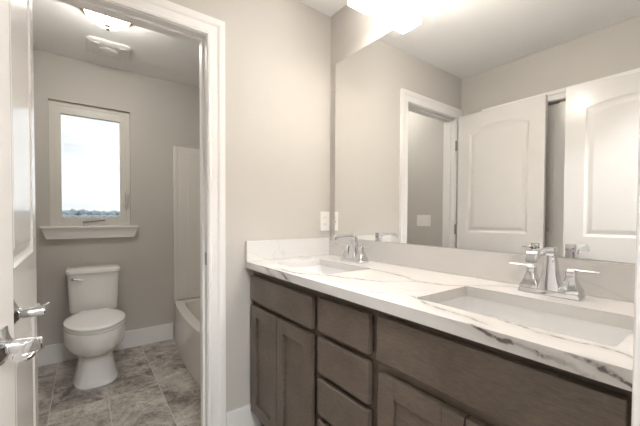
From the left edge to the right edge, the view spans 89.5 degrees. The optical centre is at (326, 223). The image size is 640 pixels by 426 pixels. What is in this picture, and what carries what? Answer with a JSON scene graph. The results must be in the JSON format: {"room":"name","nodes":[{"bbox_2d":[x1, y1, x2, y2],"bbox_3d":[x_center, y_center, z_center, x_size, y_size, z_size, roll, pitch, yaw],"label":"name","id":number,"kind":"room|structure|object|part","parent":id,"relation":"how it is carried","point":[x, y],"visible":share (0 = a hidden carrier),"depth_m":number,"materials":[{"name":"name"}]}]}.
{"room":"bathroom","nodes":[
{"label":"bathroom","id":0,"kind":"room"},
{"bbox_2d":[33,49,199,345],"bbox_3d":[-1.560,-0.116,3.015,1.980,2.400,0.140,-1,2,-37],"label":"wall","id":1,"kind":"structure","parent":0,"point":[164,114],"depth_m":2.82,"materials":[{"name":"grey paint"}]},
{"bbox_2d":[40,99,138,238],"bbox_3d":[-1.936,-0.423,2.664,0.647,1.081,0.175,-1,2,-37],"label":"window","id":2,"kind":"structure","parent":1,"relation":"in","point":[60,227],"depth_m":2.62,"materials":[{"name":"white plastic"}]},
{"bbox_3d":[-1.914,0.069,2.643,0.647,0.098,0.096,-1,2,-37],"label":"sill","id":3,"kind":"part","parent":2,"relation":"part of","materials":[{"name":"white wood"}]},
{"bbox_3d":[-1.956,-0.473,2.690,0.479,0.923,0.046,-1,2,-37],"label":"sash","id":4,"kind":"part","parent":2,"relation":"part of","materials":[{"name":"white plastic"}]},
{"bbox_3d":[-1.911,-0.018,2.652,0.150,0.029,0.014,-1,2,-37],"label":"crank handle","id":5,"kind":"part","parent":2,"relation":"part of","materials":[{"name":"grey metal"}]},
{"bbox_2d":[38,323,172,366],"bbox_3d":[-1.832,1.014,2.741,0.975,0.150,0.014,-1,2,-37],"label":"baseboard","id":6,"kind":"structure","parent":1,"relation":"attached to","point":[55,353],"depth_m":2.81,"materials":[{"name":"white wood"}]},
{"bbox_2d":[38,338,200,425],"bbox_3d":[-0.436,1.183,1.002,2.800,0.100,4.950,-1,2,-37],"label":"floor","id":7,"kind":"structure","parent":0,"point":[153,386],"depth_m":2.09,"materials":[{"name":"grey tile"}]},
{"bbox_2d":[63,264,125,389],"bbox_3d":[-1.685,0.723,2.352,0.360,0.750,0.761,-1,2,-37],"label":"toilet","id":8,"kind":"object","parent":7,"relation":"on","point":[95,328],"visible":1,"depth_m":2.23,"materials":[{"name":"white ceramic"}]},
{"bbox_3d":[-1.848,0.362,2.560,0.346,0.039,0.218,-1,2,-37],"label":"tank lid","id":9,"kind":"part","parent":8,"relation":"part of","materials":[{"name":"white ceramic"}]},
{"bbox_3d":[-1.851,0.532,2.568,0.329,0.304,0.208,-1,2,-37],"label":"tank","id":10,"kind":"part","parent":8,"relation":"part of","materials":[{"name":"white ceramic"}]},
{"bbox_3d":[-1.620,0.674,2.265,0.354,0.035,0.546,-1,2,-37],"label":"seat lid","id":11,"kind":"part","parent":8,"relation":"part of","materials":[{"name":"white plastic"}]},
{"bbox_3d":[-1.615,0.687,2.258,0.352,0.018,0.524,-1,2,-37],"label":"seat","id":12,"kind":"part","parent":8,"relation":"part of","materials":[{"name":"white plastic"}]},
{"bbox_2d":[174,297,200,385],"bbox_3d":[-0.691,0.915,2.639,0.822,0.363,1.545,-1,2,-37],"label":"bathtub","id":13,"kind":"object","parent":7,"relation":"on","point":[187,311],"visible":0.24,"depth_m":2.49,"materials":[{"name":"white plastic"}]},
{"bbox_2d":[173,146,199,299],"bbox_3d":[-0.664,0.011,2.637,0.766,1.442,1.546,-1,2,-37],"label":"shower surround","id":14,"kind":"object","parent":13,"relation":"on","point":[186,161],"visible":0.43,"depth_m":3.08,"materials":[{"name":"white plastic"}]},
{"bbox_2d":[251,271,320,425],"bbox_3d":[-0.016,0.679,1.643,0.540,0.884,0.609,-1,2,-37],"label":"vanity cabinet","id":15,"kind":"object","parent":7,"relation":"on","point":[285,333],"visible":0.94,"depth_m":1.44,"materials":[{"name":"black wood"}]},
{"bbox_3d":[-0.304,0.710,1.603,0.010,0.455,0.168,-1,2,-37],"label":"panel","id":16,"kind":"part","parent":15,"relation":"part of","materials":[{"name":"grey wood"}]},
{"bbox_3d":[-0.308,0.710,1.601,0.022,0.565,0.278,-1,2,-37],"label":"door","id":17,"kind":"part","parent":15,"relation":"part of","materials":[{"name":"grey wood"}]},
{"bbox_3d":[-0.220,0.341,1.478,0.022,0.128,0.564,-1,2,-37],"label":"drawer","id":18,"kind":"part","parent":15,"relation":"part of","materials":[{"name":"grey wood"}]},
{"bbox_3d":[-0.133,0.715,1.377,0.010,0.455,0.169,-1,2,-37],"label":"panel","id":19,"kind":"part","parent":15,"relation":"part of","materials":[{"name":"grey wood"}]},
{"bbox_3d":[-0.137,0.715,1.374,0.022,0.565,0.279,-1,2,-37],"label":"door","id":20,"kind":"part","parent":15,"relation":"part of","materials":[{"name":"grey wood"}]},
{"bbox_2d":[317,292,378,425],"bbox_3d":[0.260,0.688,1.278,0.540,0.884,0.304,-1,2,-37],"label":"base cabinet","id":21,"kind":"object","parent":7,"relation":"on","point":[347,342],"visible":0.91,"depth_m":1.09,"materials":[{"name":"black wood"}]},
{"bbox_3d":[0.054,0.873,1.125,0.022,0.258,0.270,-1,2,-37],"label":"drawer","id":22,"kind":"part","parent":21,"relation":"part of","materials":[{"name":"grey wood"}]},
{"bbox_3d":[0.055,0.653,1.120,0.022,0.134,0.270,-1,2,-37],"label":"drawer","id":23,"kind":"part","parent":21,"relation":"part of","materials":[{"name":"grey wood"}]},
{"bbox_3d":[0.055,0.496,1.116,0.022,0.133,0.270,-1,2,-37],"label":"drawer","id":24,"kind":"part","parent":21,"relation":"part of","materials":[{"name":"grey wood"}]},
{"bbox_3d":[0.056,0.342,1.113,0.022,0.126,0.270,-1,2,-37],"label":"drawer","id":25,"kind":"part","parent":21,"relation":"part of","materials":[{"name":"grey wood"}]},
{"bbox_2d":[377,311,631,425],"bbox_3d":[0.542,0.697,0.905,0.540,0.884,0.630,-1,2,-37],"label":"vanity cabinet","id":26,"kind":"object","parent":7,"relation":"on","point":[428,376],"visible":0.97,"depth_m":0.74,"materials":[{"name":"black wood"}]},
{"bbox_3d":[0.248,0.730,0.874,0.010,0.452,0.162,-1,2,-37],"label":"panel","id":27,"kind":"part","parent":26,"relation":"part of","materials":[{"name":"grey wood"}]},
{"bbox_3d":[0.244,0.730,0.871,0.022,0.562,0.272,-1,2,-37],"label":"door","id":28,"kind":"part","parent":26,"relation":"part of","materials":[{"name":"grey wood"}]},
{"bbox_2d":[245,237,634,391],"bbox_3d":[0.261,0.175,1.254,0.564,0.141,1.546,-1,2,-37],"label":"countertop","id":29,"kind":"structure","parent":26,"relation":"on","point":[406,281],"depth_m":1.00,"materials":[{"name":"white stone"}]},
{"bbox_2d":[295,265,349,274],"bbox_3d":[-0.029,0.296,1.560,0.328,0.116,0.463,-1,2,-37],"label":"sink","id":30,"kind":"object","parent":29,"relation":"in","point":[319,269],"visible":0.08,"depth_m":1.76,"materials":[{"name":"white ceramic"}]},
{"bbox_2d":[330,233,369,263],"bbox_3d":[0.099,0.128,1.674,0.180,0.147,0.236,-1,2,-37],"label":"faucet","id":31,"kind":"object","parent":29,"relation":"on","point":[354,253],"visible":1,"depth_m":1.69,"materials":[{"name":"silver metal"}]},
{"bbox_3d":[0.090,0.073,1.667,0.158,0.034,0.032,-1,2,-37],"label":"spout","id":32,"kind":"part","parent":31,"relation":"part of","materials":[{"name":"silver metal"}]},
{"bbox_3d":[0.115,0.150,1.753,0.054,0.067,0.054,-1,2,-37],"label":"handle","id":33,"kind":"part","parent":31,"relation":"part of","materials":[{"name":"silver metal"}]},
{"bbox_3d":[0.146,0.192,1.712,0.060,0.017,0.166,-1,2,-37],"label":"plate","id":34,"kind":"part","parent":31,"relation":"part of","materials":[{"name":"silver metal"}]},
{"bbox_3d":[0.178,0.152,1.669,0.054,0.067,0.054,-1,2,-37],"label":"handle","id":35,"kind":"part","parent":31,"relation":"part of","materials":[{"name":"silver metal"}]},
{"bbox_2d":[438,296,632,345],"bbox_3d":[0.505,0.314,0.855,0.328,0.116,0.493,-1,2,-37],"label":"sink","id":36,"kind":"object","parent":29,"relation":"in","point":[599,333],"visible":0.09,"depth_m":0.93,"materials":[{"name":"white porcelain"}]},
{"bbox_2d":[510,246,599,300],"bbox_3d":[0.642,0.145,0.957,0.180,0.147,0.236,-1,2,-37],"label":"faucet","id":37,"kind":"object","parent":29,"relation":"on","point":[550,283],"visible":1,"depth_m":0.97,"materials":[{"name":"silver metal"}]},
{"bbox_3d":[0.641,0.133,1.057,0.011,0.005,0.074,-1,2,-37],"label":"lever","id":38,"kind":"part","parent":37,"relation":"part of","materials":[{"name":"silver metal"}]},
{"bbox_3d":[0.657,0.168,1.036,0.054,0.067,0.054,-1,2,-37],"label":"handle","id":39,"kind":"part","parent":37,"relation":"part of","materials":[{"name":"silver metal"}]},
{"bbox_3d":[0.633,0.091,0.949,0.158,0.034,0.032,-1,2,-37],"label":"spout","id":40,"kind":"part","parent":37,"relation":"part of","materials":[{"name":"silver metal"}]},
{"bbox_3d":[0.689,0.210,0.994,0.060,0.017,0.166,-1,2,-37],"label":"plate","id":41,"kind":"part","parent":37,"relation":"part of","materials":[{"name":"silver metal"}]},
{"bbox_3d":[0.721,0.170,0.951,0.054,0.067,0.054,-1,2,-37],"label":"handle","id":42,"kind":"part","parent":37,"relation":"part of","materials":[{"name":"silver metal"}]},
{"bbox_3d":[0.739,0.136,0.928,0.011,0.005,0.074,-1,2,-37],"label":"lever","id":43,"kind":"part","parent":37,"relation":"part of","materials":[{"name":"silver metal"}]},
{"bbox_3d":[0.411,0.735,0.650,0.022,0.562,0.273,-1,2,-37],"label":"door","id":44,"kind":"part","parent":26,"relation":"part of","materials":[{"name":"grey wood"}]},
{"bbox_2d":[32,0,347,87],"bbox_3d":[-0.424,-1.317,0.948,2.800,0.100,4.950,-1,2,-37],"label":"ceiling","id":45,"kind":"structure","parent":0,"point":[59,28],"depth_m":2.32,"materials":[{"name":"white paint"}]},
{"bbox_2d":[79,8,132,30],"bbox_3d":[-1.322,-1.230,1.951,0.290,0.126,0.290,-1,2,-37],"label":"ceiling light","id":46,"kind":"object","parent":45,"relation":"attached to","point":[109,23],"visible":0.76,"depth_m":1.93,"materials":[{"name":"white glass"}]},
{"bbox_2d":[85,36,130,60],"bbox_3d":[-1.625,-1.289,2.404,0.274,0.028,0.274,-1,2,-37],"label":"exhaust fan","id":47,"kind":"object","parent":45,"relation":"attached to","point":[93,45],"visible":1,"depth_m":2.37,"materials":[{"name":"white plastic"}]},
{"bbox_2d":[168,0,330,425],"bbox_3d":[-0.548,-0.083,1.678,1.980,2.400,0.115,-1,2,-37],"label":"wall","id":48,"kind":"structure","parent":0,"point":[278,52],"depth_m":1.76,"materials":[{"name":"grey paint"}]},
{"bbox_2d":[9,0,49,425],"bbox_3d":[-0.878,0.117,0.919,0.159,2.014,0.730,-1,2,-38],"label":"door","id":49,"kind":"structure","parent":48,"relation":"in","point":[27,309],"depth_m":0.90,"materials":[{"name":"white wood"}]},
{"bbox_3d":[-0.654,0.192,0.743,0.026,0.019,0.071,-1,2,-38],"label":"lever","id":50,"kind":"part","parent":49,"relation":"part of","materials":[{"name":"silver metal"}]},
{"bbox_2d":[56,0,225,425],"bbox_3d":[-0.878,0.063,1.423,0.828,2.116,0.135,-1,2,-37],"label":"door frame","id":51,"kind":"structure","parent":48,"relation":"attached to","point":[166,17],"depth_m":1.59,"materials":[{"name":"white wood"}]},
{"bbox_2d":[226,403,259,425],"bbox_3d":[-0.439,1.042,1.708,0.190,0.150,0.014,-1,2,-37],"label":"baseboard","id":52,"kind":"structure","parent":48,"relation":"attached to","point":[242,416],"depth_m":1.70,"materials":[{"name":"white"}]},
{"bbox_2d":[320,212,328,230],"bbox_3d":[-0.010,-0.014,2.010,0.071,0.120,0.007,-1,2,-37],"label":"outlet","id":53,"kind":"object","parent":48,"relation":"attached to","point":[324,216],"visible":1,"depth_m":2.00,"materials":[{"name":"white plastic"}]},
{"bbox_2d":[330,0,634,263],"bbox_3d":[0.570,-0.072,1.409,0.120,2.400,1.663,-1,2,-37],"label":"wall","id":54,"kind":"structure","parent":0,"point":[352,30],"depth_m":1.84,"materials":[{"name":"grey paint"}]},
{"bbox_2d":[348,0,383,14],"bbox_3d":[0.404,-1.130,1.337,0.212,0.153,0.727,-1,2,-37],"label":"vanity light","id":55,"kind":"object","parent":54,"relation":"attached to","point":[365,7],"visible":1,"depth_m":1.60,"materials":[{"name":"white glass"}]},
{"bbox_2d":[359,0,371,3],"bbox_3d":[0.190,-1.111,1.552,0.120,0.004,0.118,-1,2,-37],"label":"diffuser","id":56,"kind":"object","parent":55,"relation":"attached to","point":[360,1],"depth_m":1.61,"materials":[{"name":"white"}]},
{"bbox_2d":[329,237,634,302],"bbox_3d":[0.484,0.155,1.410,0.019,0.106,1.526,-1,2,-37],"label":"backsplash","id":57,"kind":"structure","parent":54,"relation":"attached to","point":[616,281],"depth_m":1.21,"materials":[{"name":"stone"}]},
{"bbox_2d":[334,0,639,262],"bbox_3d":[0.497,-0.429,1.393,0.008,1.058,1.484,-1,2,-37],"label":"mirror","id":58,"kind":"object","parent":54,"relation":"attached to","point":[512,126],"visible":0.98,"depth_m":1.20,"materials":[{"name":"clear glass"}]},
{"bbox_3d":[-0.940,-0.054,0.267,0.653,2.400,1.663,-1,2,-37],"label":"wall","id":59,"kind":"structure","parent":0,"visible":0},
{"bbox_2d":[0,0,45,425],"bbox_3d":[-0.399,0.134,0.234,0.159,2.014,0.706,0,1,-26],"label":"door","id":60,"kind":"structure","parent":59,"relation":"in","point":[12,351],"depth_m":0.53,"materials":[{"name":"white painted wood"},{"name":"chrome"}]},
{"bbox_3d":[-0.454,0.196,0.493,0.026,0.019,0.071,0,1,-26],"label":"lever","id":61,"kind":"part","parent":60,"relation":"part of","materials":[{"name":"silver metal"}]},
{"bbox_3d":[0.339,-0.048,0.265,1.630,2.400,0.115,-1,2,-37],"label":"wall","id":62,"kind":"structure","parent":0,"visible":0},
{"bbox_2d":[631,102,639,425],"bbox_3d":[0.112,0.099,0.107,0.806,2.110,0.135,-1,2,-37],"label":"door frame","id":63,"kind":"structure","parent":62,"relation":"attached to","point":[635,420],"depth_m":0.35,"materials":[{"name":"white wood"}]},
{"bbox_3d":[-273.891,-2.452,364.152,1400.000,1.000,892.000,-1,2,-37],"label":"ground","id":64,"kind":"structure","parent":0,"visible":0},
{"bbox_2d":[62,209,119,216],"bbox_3d":[-379.846,-14.302,520.381,374.680,20.383,105.137,-1,2,-37],"label":"treeline","id":65,"kind":"object","parent":64,"relation":"on","point":[72,212],"visible":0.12,"depth_m":487.68,"materials":[{"name":"grey plant"}]}
]}

